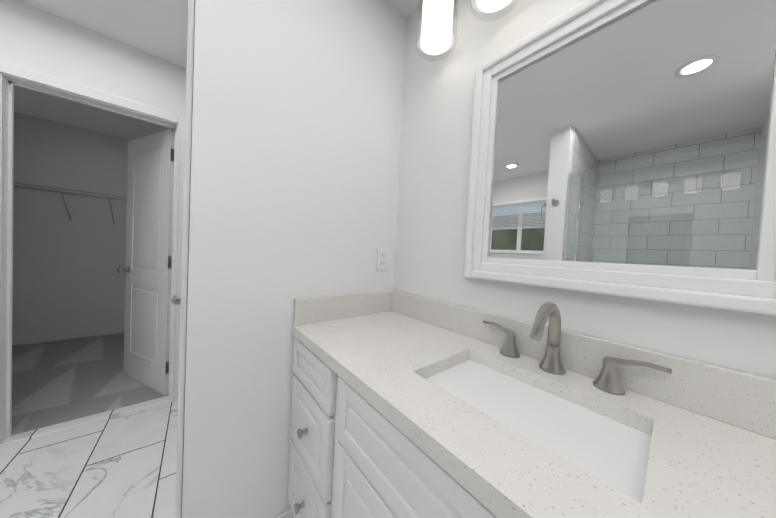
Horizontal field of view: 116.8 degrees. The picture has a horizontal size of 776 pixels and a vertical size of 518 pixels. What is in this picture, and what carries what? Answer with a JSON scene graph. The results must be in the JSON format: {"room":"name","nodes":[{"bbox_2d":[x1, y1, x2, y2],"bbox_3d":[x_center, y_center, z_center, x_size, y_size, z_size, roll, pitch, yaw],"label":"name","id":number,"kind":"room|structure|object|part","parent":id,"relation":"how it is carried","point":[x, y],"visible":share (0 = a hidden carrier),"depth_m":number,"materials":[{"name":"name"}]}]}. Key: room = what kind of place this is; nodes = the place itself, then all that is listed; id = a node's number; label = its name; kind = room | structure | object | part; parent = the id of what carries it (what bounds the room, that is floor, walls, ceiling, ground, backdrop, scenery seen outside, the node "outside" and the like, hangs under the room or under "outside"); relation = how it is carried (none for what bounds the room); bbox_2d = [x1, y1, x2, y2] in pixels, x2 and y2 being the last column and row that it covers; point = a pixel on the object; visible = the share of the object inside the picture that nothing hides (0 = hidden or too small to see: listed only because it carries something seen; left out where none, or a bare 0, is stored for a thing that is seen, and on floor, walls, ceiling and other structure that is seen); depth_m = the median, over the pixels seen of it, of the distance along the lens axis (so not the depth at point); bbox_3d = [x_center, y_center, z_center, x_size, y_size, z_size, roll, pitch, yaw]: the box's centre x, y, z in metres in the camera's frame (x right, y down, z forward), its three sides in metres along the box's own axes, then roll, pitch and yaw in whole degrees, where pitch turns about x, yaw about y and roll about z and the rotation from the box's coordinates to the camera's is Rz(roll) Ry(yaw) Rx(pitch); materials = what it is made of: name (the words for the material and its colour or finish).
{"room":"bathroom","nodes":[
{"label":"bathroom","id":0,"kind":"room"},
{"bbox_2d":[12,112,131,336],"bbox_3d":[-3.225,-0.281,3.144,2.170,2.440,0.110,2,2,-40],"label":"wall","id":1,"kind":"structure","parent":0,"point":[67,276],"depth_m":2.71,"materials":[{"name":"white paint"}]},
{"bbox_2d":[12,325,123,345],"bbox_3d":[-3.241,0.890,3.126,1.890,0.088,0.016,2,2,-40],"label":"baseboard","id":2,"kind":"structure","parent":1,"relation":"attached to","point":[21,340],"depth_m":2.73,"materials":[{"name":"white paint"}]},
{"bbox_2d":[13,182,126,222],"bbox_3d":[-3.076,-0.581,2.974,1.945,0.309,0.314,2,2,-40],"label":"wire closet shelf","id":3,"kind":"object","parent":1,"relation":"attached to","point":[59,190],"visible":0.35,"depth_m":2.57,"materials":[{"name":"white metal"}]},
{"bbox_2d":[0,400,177,517],"bbox_3d":[-0.859,1.189,-0.001,3.230,0.100,3.727,2,2,-40],"label":"floor","id":4,"kind":"structure","parent":0,"point":[121,466],"depth_m":1.21,"materials":[{"name":"tile"}]},
{"bbox_2d":[288,334,503,517],"bbox_3d":[0.470,0.780,0.321,0.566,0.829,2.152,2,2,-40],"label":"bathroom vanity","id":5,"kind":"object","parent":4,"relation":"on","point":[349,458],"depth_m":0.61,"materials":[{"name":"white paint"}]},
{"bbox_2d":[292,310,775,517],"bbox_3d":[0.501,0.348,0.319,0.539,0.037,2.152,2,2,-40],"label":"countertop","id":6,"kind":"structure","parent":5,"relation":"on","point":[698,464],"depth_m":0.43,"materials":[{"name":"white stone"}]},
{"bbox_2d":[424,354,651,497],"bbox_3d":[0.300,0.423,0.565,0.311,0.169,0.455,2,2,-40],"label":"sink","id":7,"kind":"object","parent":6,"relation":"in","point":[615,448],"depth_m":0.53,"materials":[{"name":"white ceramic"}]},
{"bbox_2d":[480,302,675,397],"bbox_3d":[0.429,0.216,0.646,0.193,0.201,0.437,2,2,-40],"label":"faucet","id":8,"kind":"object","parent":6,"relation":"on","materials":[{"name":"silver metal"}]},
{"bbox_2d":[11,332,167,435],"bbox_3d":[-2.480,1.041,2.495,2.540,0.106,2.193,2,2,-40],"label":"floor","id":9,"kind":"structure","parent":0,"point":[58,381],"depth_m":1.94,"materials":[{"name":"grey carpet"}]},
{"bbox_2d":[0,0,185,116],"bbox_3d":[-2.112,-0.179,1.348,2.750,2.440,0.110,2,2,-40],"label":"wall","id":10,"kind":"structure","parent":0,"point":[35,39],"depth_m":1.44,"materials":[{"name":"white paint"}]},
{"bbox_2d":[0,396,170,446],"bbox_3d":[-1.906,1.040,1.575,0.737,0.012,0.079,2,2,-40],"label":"threshold","id":11,"kind":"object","parent":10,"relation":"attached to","point":[23,436],"depth_m":1.52,"materials":[{"name":"stone"}]},
{"bbox_2d":[0,60,184,443],"bbox_3d":[-1.868,0.001,1.562,0.833,2.093,0.150,2,2,-40],"label":"door frame","id":12,"kind":"structure","parent":10,"relation":"attached to","point":[12,76],"depth_m":1.37,"materials":[{"name":"white paint"}]},
{"bbox_2d":[117,128,174,395],"bbox_3d":[-1.955,0.018,1.948,0.699,2.013,0.171,3,2,24],"label":"closet door","id":13,"kind":"structure","parent":10,"relation":"in","point":[149,213],"depth_m":1.91,"materials":[{"name":"white paint"}]},
{"bbox_3d":[-2.218,0.089,2.067,0.054,0.054,0.171,3,2,24],"label":"knob","id":14,"kind":"part","parent":13,"relation":"part of","materials":[{"name":"silver metal"}]},
{"bbox_2d":[14,0,418,139],"bbox_3d":[-1.435,-1.403,0.774,3.230,0.100,5.920,2,2,-40],"label":"ceiling","id":15,"kind":"structure","parent":0,"point":[157,28],"depth_m":1.46,"materials":[{"name":"white paint"}]},
{"bbox_2d":[182,0,406,517],"bbox_3d":[-0.328,-0.086,1.075,0.870,2.440,0.110,2,2,-40],"label":"wall","id":16,"kind":"structure","parent":0,"point":[296,130],"depth_m":0.91,"materials":[{"name":"white paint"}]},
{"bbox_2d":[275,508,294,517],"bbox_3d":[-0.537,1.086,0.909,0.411,0.088,0.027,2,2,-40],"label":"baseboard","id":17,"kind":"structure","parent":16,"relation":"attached to","point":[287,513],"depth_m":0.98,"materials":[{"name":"white paint"}]},
{"bbox_2d":[377,248,387,269],"bbox_3d":[-0.027,0.002,1.252,0.072,0.116,0.010,2,2,-40],"label":"outlet","id":18,"kind":"object","parent":16,"relation":"attached to","point":[382,258],"visible":1,"depth_m":1.25,"materials":[{"name":"white plastic"}]},
{"bbox_2d":[393,0,775,378],"bbox_3d":[0.767,-0.018,0.522,0.110,2.440,2.363,2,2,-40],"label":"wall","id":19,"kind":"structure","parent":0,"point":[435,146],"depth_m":0.98,"materials":[{"name":"white paint"}]},
{"bbox_2d":[416,0,458,61],"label":"sconce","id":20,"kind":"object","parent":19,"relation":"attached to","point":[437,24],"depth_m":0.95,"materials":[{"name":"white glass"}]},
{"bbox_2d":[470,0,517,20],"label":"sconce","id":21,"kind":"object","parent":19,"relation":"attached to","point":[491,6],"depth_m":0.85,"materials":[{"name":"white glass"}]},
{"bbox_2d":[464,0,775,314],"bbox_3d":[0.557,-0.314,0.666,0.040,0.808,0.712,2,2,-40],"label":"vanity mirror","id":22,"kind":"object","parent":19,"relation":"attached to","point":[624,148],"visible":1,"depth_m":0.60,"materials":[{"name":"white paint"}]},
{"bbox_3d":[-1.051,-0.128,1.352,0.110,2.440,1.242,2,2,-40],"label":"wall","id":23,"kind":"structure","parent":0,"visible":0},
{"bbox_2d":[171,295,180,304],"bbox_3d":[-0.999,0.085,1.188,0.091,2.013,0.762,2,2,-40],"label":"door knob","id":24,"kind":"structure","parent":23,"relation":"in","point":[175,301],"depth_m":0.93,"materials":[{"name":"silver metal"}]},
{"bbox_2d":[175,0,194,517],"bbox_3d":[-0.956,0.054,1.217,0.132,2.093,0.896,2,2,-40],"label":"door frame","id":25,"kind":"structure","parent":23,"relation":"attached to","point":[185,244],"depth_m":0.84,"materials":[{"name":"white paint"}]}
]}

